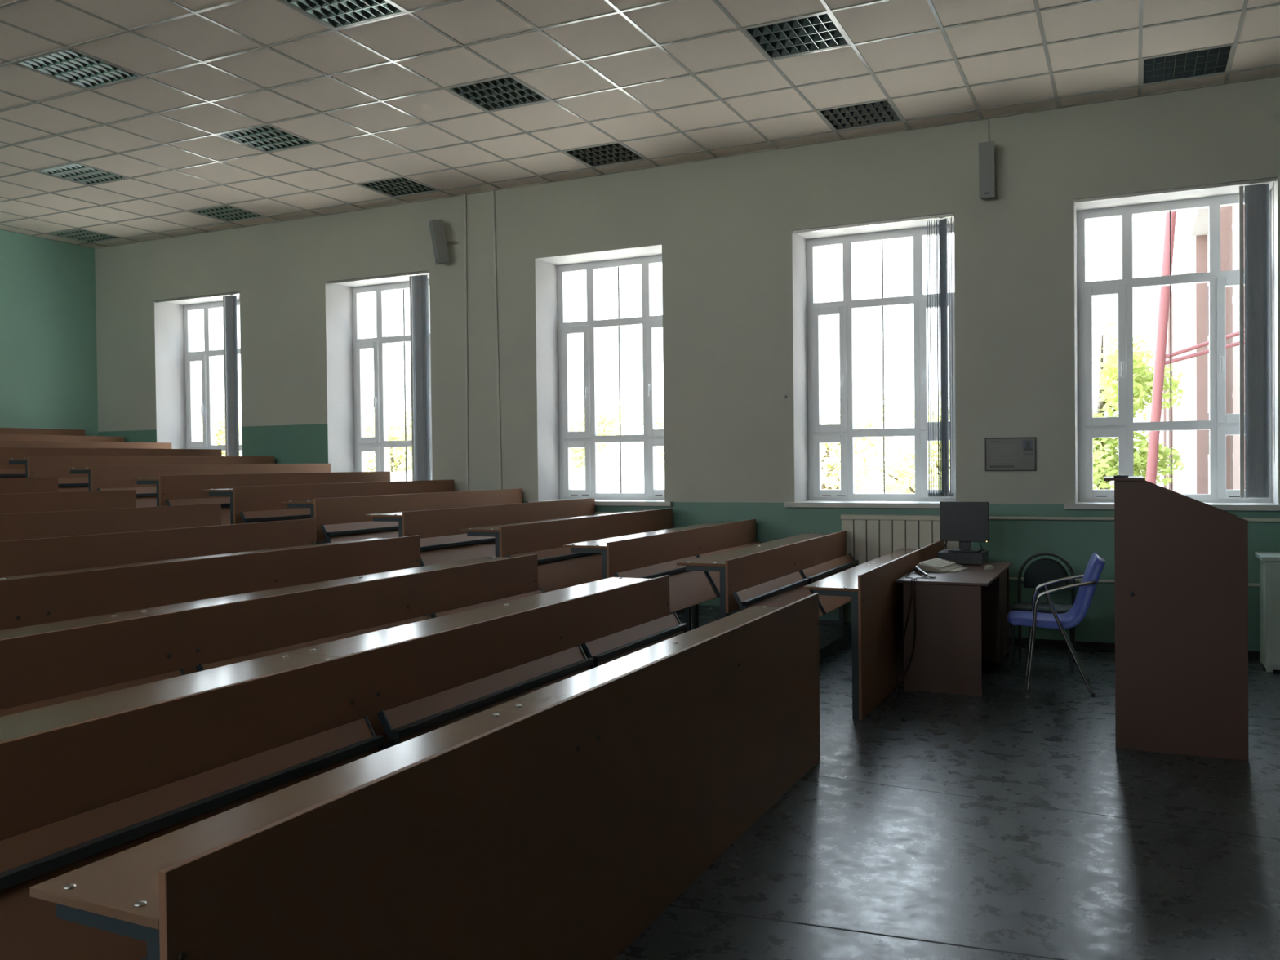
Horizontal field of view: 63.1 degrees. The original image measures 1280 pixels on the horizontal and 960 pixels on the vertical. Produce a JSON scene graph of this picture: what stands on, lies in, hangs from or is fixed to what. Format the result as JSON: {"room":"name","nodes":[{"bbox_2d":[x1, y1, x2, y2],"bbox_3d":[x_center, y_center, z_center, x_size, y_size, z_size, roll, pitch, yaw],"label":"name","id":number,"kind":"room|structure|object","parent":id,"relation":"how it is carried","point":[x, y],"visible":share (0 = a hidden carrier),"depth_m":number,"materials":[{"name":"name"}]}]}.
{"room":"lecture hall","nodes":[
{"label":"lecture hall","id":0,"kind":"room"},
{"bbox_2d":[0,230,97,435],"bbox_3d":[-9.875,-0.786,8.021,0.300,4.850,12.466,0,1,25],"label":"wall","id":1,"kind":"structure","parent":0,"point":[48,354],"depth_m":12.96,"materials":[{"name":"teal paint"}]},
{"bbox_2d":[0,0,1279,248],"bbox_3d":[-2.173,-3.095,4.322,16.806,0.337,12.466,0,1,25],"label":"ceiling","id":2,"kind":"structure","parent":0,"point":[268,22],"depth_m":7.87,"materials":[{"name":"tile"}]},
{"bbox_2d":[14,48,140,88],"bbox_3d":[-4.038,-2.997,7.493,0.582,0.093,0.582,0,1,25],"label":"ceiling light","id":3,"kind":"object","parent":2,"relation":"attached to","point":[68,65],"visible":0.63,"depth_m":7.52,"materials":[{"name":"metal"}]},
{"bbox_2d":[35,163,126,185],"bbox_3d":[-5.436,-3.022,10.148,0.582,0.093,0.582,0,1,25],"label":"ceiling light","id":4,"kind":"object","parent":2,"relation":"attached to","point":[75,172],"visible":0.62,"depth_m":10.18,"materials":[{"name":"metal"}]},
{"bbox_2d":[47,228,119,242],"bbox_3d":[-6.834,-3.047,12.802,0.582,0.093,0.582,0,1,25],"label":"ceiling light","id":5,"kind":"object","parent":2,"relation":"attached to","point":[78,234],"visible":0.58,"depth_m":12.85,"materials":[{"name":"metal"}]},
{"bbox_2d":[190,205,263,222],"bbox_3d":[-4.665,-3.056,11.774,0.582,0.093,0.582,0,1,25],"label":"ceiling light","id":6,"kind":"object","parent":2,"relation":"attached to","point":[226,213],"visible":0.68,"depth_m":11.82,"materials":[{"name":"metal"}]},
{"bbox_2d":[217,124,314,152],"bbox_3d":[-3.267,-3.031,9.120,0.582,0.093,0.582,0,1,25],"label":"ceiling light","id":7,"kind":"object","parent":2,"relation":"attached to","point":[265,138],"visible":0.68,"depth_m":9.15,"materials":[{"name":"metal"}]},
{"bbox_2d":[281,0,404,29],"bbox_3d":[-1.869,-3.006,6.465,0.582,0.093,0.582,0,1,25],"label":"ceiling light","id":8,"kind":"object","parent":2,"relation":"attached to","point":[335,14],"visible":0.96,"depth_m":6.61,"materials":[{"name":"metal"}]},
{"bbox_2d":[359,177,436,196],"bbox_3d":[-2.496,-3.065,10.746,0.582,0.093,0.582,0,1,25],"label":"ceiling light","id":9,"kind":"object","parent":2,"relation":"attached to","point":[402,186],"visible":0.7,"depth_m":10.79,"materials":[{"name":"metal"}]},
{"bbox_2d":[447,76,548,111],"bbox_3d":[-1.098,-3.040,8.092,0.582,0.093,0.582,0,1,25],"label":"ceiling light","id":10,"kind":"object","parent":2,"relation":"attached to","point":[504,92],"visible":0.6,"depth_m":8.13,"materials":[{"name":"metal"}]},
{"bbox_2d":[564,142,644,167],"bbox_3d":[-0.328,-3.074,9.718,0.582,0.093,0.582,0,1,25],"label":"ceiling light","id":11,"kind":"object","parent":2,"relation":"attached to","point":[613,153],"visible":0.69,"depth_m":9.76,"materials":[{"name":"metal"}]},
{"bbox_2d":[0,0,1279,248],"bbox_3d":[-2.171,-2.924,4.325,16.806,0.006,12.466,0,1,25],"label":"grid","id":12,"kind":"object","parent":2,"relation":"attached to","point":[717,2],"visible":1,"depth_m":8.09,"materials":[{"name":"white metal"}]},
{"bbox_2d":[743,13,849,59],"bbox_3d":[1.070,-3.049,7.064,0.582,0.093,0.582,0,1,25],"label":"ceiling light","id":13,"kind":"object","parent":2,"relation":"attached to","point":[819,32],"visible":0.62,"depth_m":7.10,"materials":[{"name":"metal"}]},
{"bbox_2d":[817,100,902,130],"bbox_3d":[1.841,-3.083,8.690,0.582,0.093,0.582,0,1,25],"label":"ceiling light","id":14,"kind":"object","parent":2,"relation":"attached to","point":[877,113],"visible":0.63,"depth_m":8.73,"materials":[{"name":"metal"}]},
{"bbox_2d":[1141,44,1233,84],"bbox_3d":[4.010,-3.092,7.662,0.582,0.093,0.582,0,1,25],"label":"ceiling light","id":15,"kind":"object","parent":2,"relation":"attached to","point":[1213,60],"visible":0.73,"depth_m":7.70,"materials":[{"name":"metal"}]},
{"bbox_2d":[94,76,1279,651],"bbox_3d":[0.656,-0.542,10.268,17.406,5.650,0.604,0,1,25],"label":"wall","id":16,"kind":"structure","parent":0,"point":[734,263],"depth_m":9.84,"materials":[{"name":"paint"}]},
{"bbox_2d":[155,291,242,456],"bbox_3d":[-5.426,-1.041,12.841,1.443,2.438,0.055,0,1,25],"label":"vertical blind","id":17,"kind":"object","parent":16,"relation":"attached to","point":[229,302],"visible":0.68,"depth_m":12.62,"materials":[{"name":"fabric"}]},
{"bbox_2d":[183,299,241,450],"bbox_3d":[-5.339,-0.997,13.025,1.625,2.536,0.579,0,1,25],"label":"window","id":18,"kind":"structure","parent":16,"relation":"attached to","point":[206,357],"depth_m":13.38,"materials":[{"name":"white plastic"}]},
{"bbox_2d":[326,271,431,480],"bbox_3d":[-2.913,-1.051,11.649,1.445,2.438,0.055,0,1,25],"label":"vertical blind","id":19,"kind":"object","parent":16,"relation":"attached to","point":[419,313],"visible":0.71,"depth_m":11.41,"materials":[{"name":"fabric"}]},
{"bbox_2d":[351,279,432,480],"bbox_3d":[-2.826,-1.007,11.834,1.627,2.536,0.579,0,1,25],"label":"window","id":20,"kind":"structure","parent":16,"relation":"attached to","point":[380,443],"depth_m":12.19,"materials":[{"name":"white plastic"}]},
{"bbox_2d":[428,219,453,265],"bbox_3d":[-2.103,-2.521,11.050,0.243,0.466,0.125,-1,1,-27],"label":"wall speaker","id":21,"kind":"object","parent":16,"relation":"attached to","point":[439,242],"visible":1,"depth_m":10.99,"materials":[{"name":"grey plastic"}]},
{"bbox_2d":[428,219,439,265],"bbox_3d":[-2.176,-2.512,11.014,0.079,0.451,0.124,-1,1,-27],"label":"grille","id":22,"kind":"object","parent":21,"relation":"attached to","point":[434,224],"depth_m":10.98,"materials":[{"name":"grey fabric"}]},
{"bbox_2d":[463,194,468,491],"bbox_3d":[-1.847,-1.314,11.088,0.048,3.426,0.025,0,1,25],"label":"conduit","id":23,"kind":"object","parent":16,"relation":"attached to","point":[464,195],"visible":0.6,"depth_m":11.08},
{"bbox_2d":[491,190,502,489],"bbox_3d":[-1.496,-1.315,10.922,0.077,3.426,0.027,0,1,25],"label":"conduit","id":24,"kind":"object","parent":16,"relation":"attached to","point":[492,191],"visible":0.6,"depth_m":10.91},
{"bbox_2d":[528,254,672,506],"bbox_3d":[-0.319,-1.018,10.645,1.598,2.536,0.579,0,1,25],"label":"window","id":25,"kind":"structure","parent":16,"relation":"attached to","point":[651,437],"depth_m":10.97,"materials":[{"name":"white plastic"}]},
{"bbox_2d":[595,511,619,515],"bbox_3d":[-0.552,0.606,10.490,0.920,0.575,0.072,0,1,25],"label":"radiator","id":26,"kind":"object","parent":16,"relation":"attached to","point":[596,513],"visible":0.02,"depth_m":10.36,"materials":[{"name":"beige metal"}]},
{"bbox_2d":[783,224,955,508],"bbox_3d":[2.158,-1.028,9.471,1.607,2.536,0.579,0,1,25],"label":"window","id":27,"kind":"structure","parent":16,"relation":"attached to","point":[845,433],"depth_m":9.77,"materials":[{"name":"white plastic"}]},
{"bbox_2d":[793,213,954,496],"bbox_3d":[2.085,-1.073,9.316,1.425,2.438,0.121,0,1,25],"label":"vertical blind","id":28,"kind":"object","parent":16,"relation":"attached to","point":[943,455],"visible":1,"depth_m":9.06,"materials":[{"name":"fabric"}]},
{"bbox_2d":[840,514,959,564],"bbox_3d":[2.281,0.595,9.147,1.034,0.575,0.072,0,1,25],"label":"radiator","id":29,"kind":"object","parent":16,"relation":"attached to","point":[869,537],"visible":0.36,"depth_m":9.16,"materials":[{"name":"beige metal"}]},
{"bbox_2d":[978,118,995,199],"bbox_3d":[2.909,-2.698,8.718,0.124,0.695,0.184,0,1,25],"label":"wall speaker","id":30,"kind":"object","parent":16,"relation":"attached to","point":[986,149],"visible":1,"depth_m":8.65,"materials":[{"name":"grey plastic"}]},
{"bbox_2d":[984,436,1035,471],"bbox_3d":[3.115,-0.217,8.766,0.406,0.282,0.015,0,1,25],"label":"poster","id":31,"kind":"object","parent":16,"relation":"attached to","point":[1001,454],"visible":1,"depth_m":8.76,"materials":[{"name":"paper"}]},
{"bbox_2d":[989,440,1032,467],"bbox_3d":[3.121,-0.217,8.761,0.345,0.224,0.001,0,1,25],"label":"print","id":32,"kind":"object","parent":31,"relation":"attached to","point":[1002,454],"depth_m":8.76},
{"bbox_2d":[1008,577,1259,586],"bbox_3d":[5.433,0.810,7.648,5.940,0.048,0.026,0,1,25],"label":"pipe","id":33,"kind":"object","parent":16,"relation":"attached to","point":[1010,578],"visible":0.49,"depth_m":8.44,"materials":[{"name":"metal"}]},
{"bbox_2d":[1009,637,1259,657],"bbox_3d":[5.518,1.343,7.660,5.800,0.050,0.016,0,1,25],"label":"baseboard","id":34,"kind":"structure","parent":16,"relation":"attached to","point":[1024,641],"depth_m":8.55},
{"bbox_2d":[989,516,1279,522],"bbox_3d":[5.424,0.305,7.635,5.940,0.042,0.030,0,1,25],"label":"pipe","id":35,"kind":"object","parent":16,"relation":"attached to","point":[1091,518],"visible":0.42,"depth_m":8.51,"materials":[{"name":"metal"}]},
{"bbox_2d":[1063,191,1279,511],"bbox_3d":[4.313,-1.037,8.450,1.601,2.536,0.579,0,1,25],"label":"window","id":36,"kind":"structure","parent":16,"relation":"attached to","point":[1220,424],"depth_m":8.74,"materials":[{"name":"white plastic"}]},
{"bbox_2d":[1075,177,1276,497],"bbox_3d":[4.225,-1.081,8.266,1.419,2.438,0.055,0,1,25],"label":"vertical blind","id":37,"kind":"object","parent":16,"relation":"attached to","point":[1256,197],"visible":1,"depth_m":8.03,"materials":[{"name":"fabric"}]},
{"bbox_2d":[613,641,1279,959],"bbox_3d":[-2.119,1.557,4.394,16.806,0.100,12.466,0,1,25],"label":"floor","id":38,"kind":"structure","parent":0,"point":[1008,822],"depth_m":4.22,"materials":[{"name":"black tile"}]},
{"bbox_2d":[29,592,820,959],"bbox_3d":[-0.090,1.060,3.660,0.358,0.870,4.033,0,1,25],"label":"desk","id":39,"kind":"object","parent":38,"relation":"on","point":[559,820],"visible":1,"depth_m":2.78,"materials":[{"name":"brown wood"}]},
{"bbox_2d":[140,564,851,959],"bbox_3d":[-5.201,0.905,5.841,10.003,1.228,12.466,0,1,25],"label":"platform","id":40,"kind":"object","parent":38,"relation":"on","point":[832,637],"depth_m":8.93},
{"bbox_2d":[0,477,58,493],"bbox_3d":[-5.341,0.436,6.136,0.581,0.838,4.033,0,1,25],"label":"desk","id":41,"kind":"object","parent":40,"relation":"on","point":[15,485],"visible":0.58,"depth_m":7.71,"materials":[{"name":"brown wood"}]},
{"bbox_2d":[0,427,84,435],"bbox_3d":[-7.623,-0.196,12.017,0.287,0.838,2.826,0,1,25],"label":"desk","id":42,"kind":"object","parent":40,"relation":"on","point":[2,430],"visible":0.06,"depth_m":12.80,"materials":[{"name":"brown wood"}]},
{"bbox_2d":[0,434,124,442],"bbox_3d":[-7.264,-0.105,11.948,0.581,0.838,3.004,0,1,25],"label":"desk","id":43,"kind":"object","parent":40,"relation":"on","point":[2,437],"visible":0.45,"depth_m":12.48,"materials":[{"name":"brown wood"}]},
{"bbox_2d":[0,489,136,514],"bbox_3d":[-4.577,0.527,5.776,0.581,0.838,4.033,0,1,25],"label":"desk","id":44,"kind":"object","parent":40,"relation":"on","point":[14,503],"visible":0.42,"depth_m":7.07,"materials":[{"name":"brown wood"}]},
{"bbox_2d":[0,440,171,448],"bbox_3d":[-6.500,-0.013,11.587,0.581,0.838,3.004,0,1,25],"label":"desk","id":45,"kind":"object","parent":40,"relation":"on","point":[3,443],"visible":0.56,"depth_m":11.81,"materials":[{"name":"brown wood"}]},
{"bbox_2d":[0,503,221,541],"bbox_3d":[-3.812,0.619,5.415,0.581,0.838,4.033,0,1,25],"label":"desk","id":46,"kind":"object","parent":40,"relation":"on","point":[23,526],"visible":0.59,"depth_m":6.39,"materials":[{"name":"brown wood"}]},
{"bbox_2d":[0,447,222,478],"bbox_3d":[-5.735,0.078,11.227,0.581,0.838,3.004,0,1,25],"label":"desk","id":47,"kind":"object","parent":40,"relation":"on","point":[6,470],"visible":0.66,"depth_m":10.81,"materials":[{"name":"brown wood"}]},
{"bbox_2d":[4,455,275,492],"bbox_3d":[-4.971,0.169,10.866,0.581,0.838,3.004,0,1,25],"label":"desk","id":48,"kind":"object","parent":40,"relation":"on","point":[36,466],"visible":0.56,"depth_m":9.95,"materials":[{"name":"brown wood"}]},
{"bbox_2d":[0,518,315,577],"bbox_3d":[-3.047,0.710,5.055,0.581,0.838,4.033,0,1,25],"label":"desk","id":49,"kind":"object","parent":40,"relation":"on","point":[43,555],"visible":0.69,"depth_m":5.67,"materials":[{"name":"brown wood"}]},
{"bbox_2d":[65,463,330,507],"bbox_3d":[-4.206,0.261,10.506,0.581,0.838,3.004,0,1,25],"label":"desk","id":50,"kind":"object","parent":40,"relation":"on","point":[100,477],"visible":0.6,"depth_m":9.63,"materials":[{"name":"brown wood"}]},
{"bbox_2d":[0,535,420,630],"bbox_3d":[-2.283,0.801,4.694,0.581,0.838,4.033,0,1,25],"label":"desk","id":51,"kind":"object","parent":40,"relation":"on","point":[39,598],"visible":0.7,"depth_m":4.89,"materials":[{"name":"brown wood"}]},
{"bbox_2d":[131,471,391,524],"bbox_3d":[-3.441,0.352,10.145,0.581,0.838,3.004,0,1,25],"label":"desk","id":52,"kind":"object","parent":40,"relation":"on","point":[171,490],"visible":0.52,"depth_m":9.29,"materials":[{"name":"brown wood"}]},
{"bbox_2d":[0,554,543,746],"bbox_3d":[-1.518,0.892,4.334,0.581,0.838,4.033,0,1,25],"label":"desk","id":53,"kind":"object","parent":40,"relation":"on","point":[55,663],"visible":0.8,"depth_m":4.05,"materials":[{"name":"brown wood"}]},
{"bbox_2d":[202,480,454,542],"bbox_3d":[-2.677,0.443,9.785,0.581,0.838,3.004,0,1,25],"label":"desk","id":54,"kind":"object","parent":40,"relation":"on","point":[248,504],"visible":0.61,"depth_m":8.95,"materials":[{"name":"brown wood"}]},
{"bbox_2d":[0,575,687,959],"bbox_3d":[-0.754,0.984,3.973,0.581,0.838,4.033,0,1,25],"label":"desk","id":55,"kind":"object","parent":40,"relation":"on","point":[87,780],"visible":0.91,"depth_m":3.01,"materials":[{"name":"brown wood"}]},
{"bbox_2d":[280,488,522,544],"bbox_3d":[-1.912,0.534,9.424,0.581,0.838,3.004,0,1,25],"label":"desk","id":56,"kind":"object","parent":40,"relation":"on","point":[337,519],"visible":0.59,"depth_m":8.60,"materials":[{"name":"brown wood"}]},
{"bbox_2d":[366,497,595,566],"bbox_3d":[-1.147,0.626,9.064,0.581,0.838,3.004,0,1,25],"label":"desk","id":57,"kind":"object","parent":40,"relation":"on","point":[442,540],"visible":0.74,"depth_m":8.27,"materials":[{"name":"brown wood"}]},
{"bbox_2d":[459,507,672,592],"bbox_3d":[-0.383,0.717,8.703,0.581,0.838,3.004,0,1,25],"label":"desk","id":58,"kind":"object","parent":40,"relation":"on","point":[558,568],"visible":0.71,"depth_m":8.00,"materials":[{"name":"brown wood"}]},
{"bbox_2d":[562,519,760,631],"bbox_3d":[0.382,0.808,8.343,0.581,0.838,3.004,0,1,25],"label":"desk","id":59,"kind":"object","parent":40,"relation":"on","point":[656,553],"visible":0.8,"depth_m":7.83,"materials":[{"name":"brown wood"}]},
{"bbox_2d":[676,530,858,624],"bbox_3d":[1.147,0.900,7.982,0.581,0.838,3.004,0,1,25],"label":"desk","id":60,"kind":"object","parent":40,"relation":"on","point":[774,573],"visible":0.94,"depth_m":7.52,"materials":[{"name":"brown wood"}]},
{"bbox_2d":[803,540,943,719],"bbox_3d":[1.810,0.976,7.670,0.358,0.870,3.004,0,1,25],"label":"desk","id":61,"kind":"object","parent":38,"relation":"on","point":[877,597],"visible":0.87,"depth_m":6.67,"materials":[{"name":"brown wood"}]},
{"bbox_2d":[895,561,1012,696],"bbox_3d":[2.329,1.033,7.609,0.593,0.745,1.535,0,1,25],"label":"table","id":62,"kind":"object","parent":38,"relation":"on","point":[962,624],"visible":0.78,"depth_m":6.98,"materials":[{"name":"brown wood"}]},
{"bbox_2d":[893,565,935,695],"bbox_3d":[1.915,1.022,7.177,0.233,0.798,0.715,0,1,25],"label":"microphone","id":63,"kind":"object","parent":62,"relation":"on","point":[917,569],"visible":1,"depth_m":7.00,"materials":[{"name":"grey metal"}]},
{"bbox_2d":[917,557,968,573],"bbox_3d":[2.240,0.627,7.657,0.255,0.068,0.430,0,1,34],"label":"book","id":64,"kind":"object","parent":62,"relation":"on","point":[935,565],"visible":0.99,"depth_m":7.58,"materials":[{"name":"beige paper"}]},
{"bbox_2d":[937,548,988,564],"bbox_3d":[2.539,0.601,8.182,0.334,0.088,0.363,0,1,25],"label":"desktop computer","id":65,"kind":"object","parent":62,"relation":"on","point":[980,557],"visible":0.84,"depth_m":8.02,"materials":[{"name":"black plastic"}]},
{"bbox_2d":[939,501,989,552],"bbox_3d":[2.544,0.363,8.154,0.372,0.388,0.170,0,1,29],"label":"computer monitor","id":66,"kind":"object","parent":65,"relation":"on","point":[965,522],"visible":1,"depth_m":8.12,"materials":[{"name":"black plastic"}]},
{"bbox_2d":[982,564,994,569],"bbox_3d":[2.598,0.638,7.772,0.074,0.032,0.302,0,1,15],"label":"computer mouse","id":67,"kind":"object","parent":62,"relation":"on","point":[990,566],"visible":1,"depth_m":7.64,"materials":[{"name":"beige plastic"}]},
{"bbox_2d":[1010,552,1075,674],"bbox_3d":[3.025,0.978,7.802,0.464,0.836,0.505,0,1,25],"label":"chair","id":68,"kind":"object","parent":38,"relation":"on","point":[1042,571],"visible":0.66,"depth_m":7.95,"materials":[{"name":"black metal"}]},
{"bbox_2d":[1006,552,1105,696],"bbox_3d":[2.824,0.953,7.095,0.618,0.920,0.497,0,1,19],"label":"armchair","id":69,"kind":"object","parent":38,"relation":"on","point":[1033,619],"visible":1,"depth_m":6.91,"materials":[{"name":"blue fabric"}]},
{"bbox_2d":[1103,475,1248,760],"bbox_3d":[2.904,0.706,5.688,0.669,1.446,0.574,0,1,25],"label":"lectern","id":70,"kind":"object","parent":38,"relation":"on","point":[1181,561],"visible":1,"depth_m":5.43,"materials":[{"name":"brown wood"}]},
{"bbox_2d":[1113,475,1128,477],"bbox_3d":[2.571,-0.019,5.567,0.071,0.014,0.025,0,1,21],"label":"holder","id":71,"kind":"object","parent":70,"relation":"on","point":[1117,476],"visible":0.94,"depth_m":5.56,"materials":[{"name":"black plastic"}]},
{"bbox_2d":[1103,475,1145,480],"bbox_3d":[2.683,-0.009,5.775,0.200,0.016,0.574,0,1,25],"label":"shelf","id":72,"kind":"object","parent":70,"relation":"attached to","point":[1108,477],"depth_m":5.53,"materials":[{"name":"brown wood"}]},
{"bbox_2d":[1254,551,1279,671],"bbox_3d":[4.946,0.961,7.508,0.850,0.832,0.474,0,1,25],"label":"radiator","id":73,"kind":"object","parent":38,"relation":"on","point":[1269,562],"visible":1,"depth_m":7.48,"materials":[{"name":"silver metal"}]},
{"label":"outside","id":74,"kind":"structure","parent":0,"visible":0},
{"bbox_2d":[826,475,1161,493],"bbox_3d":[-21.129,2.037,48.795,200.000,0.200,250.000,0,1,25],"label":"ground","id":75,"kind":"structure","parent":74,"point":[870,489],"depth_m":93.10,"materials":[{"name":"green plant"}]},
{"bbox_2d":[195,407,242,456],"bbox_3d":[-31.251,-2.175,75.534,5.836,7.639,8.251,0,1,43],"label":"tree","id":76,"kind":"object","parent":75,"relation":"on","point":[220,424],"visible":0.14,"depth_m":76.28,"materials":[{"name":"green plant"}]},
{"bbox_2d":[364,397,412,471],"bbox_3d":[-15.712,-1.885,65.873,7.194,7.002,7.395,0,1,25],"label":"tree","id":77,"kind":"object","parent":75,"relation":"on","point":[397,455],"visible":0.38,"depth_m":64.62,"materials":[{"name":"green plant"}]},
{"bbox_2d":[390,469,664,493],"bbox_3d":[-18.847,0.739,53.386,56.400,2.200,0.420,0,1,25],"label":"wall","id":78,"kind":"structure","parent":75,"relation":"on","point":[632,480],"depth_m":44.78,"materials":[{"name":"white concrete"}]},
{"bbox_2d":[570,391,643,470],"bbox_3d":[-3.068,-1.759,61.145,6.808,6.607,7.943,0,1,25],"label":"tree","id":79,"kind":"object","parent":75,"relation":"on","point":[578,455],"visible":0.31,"depth_m":59.18,"materials":[{"name":"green plant"}]},
{"bbox_2d":[631,394,664,469],"bbox_3d":[2.919,-1.606,55.800,6.058,6.329,7.795,-1,1,-13],"label":"tree","id":80,"kind":"object","parent":75,"relation":"on","point":[659,420],"visible":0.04,"depth_m":56.68,"materials":[{"name":"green plant"}]},
{"bbox_2d":[820,387,904,493],"bbox_3d":[5.067,-0.563,31.651,5.164,4.943,5.577,0,1,39],"label":"tree","id":81,"kind":"object","parent":75,"relation":"on","point":[830,455],"visible":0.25,"depth_m":31.53,"materials":[{"name":"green plant"}]},
{"bbox_2d":[840,393,950,493],"bbox_3d":[7.296,-0.155,26.063,4.460,4.250,3.940,0,1,34],"label":"tree","id":82,"kind":"object","parent":75,"relation":"on","point":[904,474],"visible":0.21,"depth_m":25.98,"materials":[{"name":"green plant"}]},
{"bbox_2d":[933,440,1114,489],"bbox_3d":[6.863,0.052,18.828,3.107,4.066,2.671,0,1,25],"label":"tree","id":83,"kind":"object","parent":75,"relation":"on","point":[1095,455],"visible":0.05,"depth_m":18.55,"materials":[{"name":"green plant"}]},
{"bbox_2d":[1092,319,1183,489],"bbox_3d":[12.354,-1.130,27.156,3.374,6.044,3.878,0,1,25],"label":"tree","id":84,"kind":"object","parent":75,"relation":"on","point":[1142,384],"visible":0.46,"depth_m":26.31,"materials":[{"name":"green plant"}]},
{"bbox_2d":[1145,211,1244,484],"bbox_3d":[8.790,-1.897,15.820,2.314,8.010,0.209,0,1,19],"label":"pole","id":85,"kind":"object","parent":75,"relation":"on","point":[1160,362],"visible":0.38,"depth_m":16.01,"materials":[{"name":"red metal"}]},
{"bbox_2d":[1160,204,1244,493],"bbox_3d":[29.952,-5.143,48.232,9.150,13.000,83.000,0,1,25],"label":"building wing","id":86,"kind":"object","parent":75,"relation":"on","point":[1189,302],"visible":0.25,"depth_m":36.55,"materials":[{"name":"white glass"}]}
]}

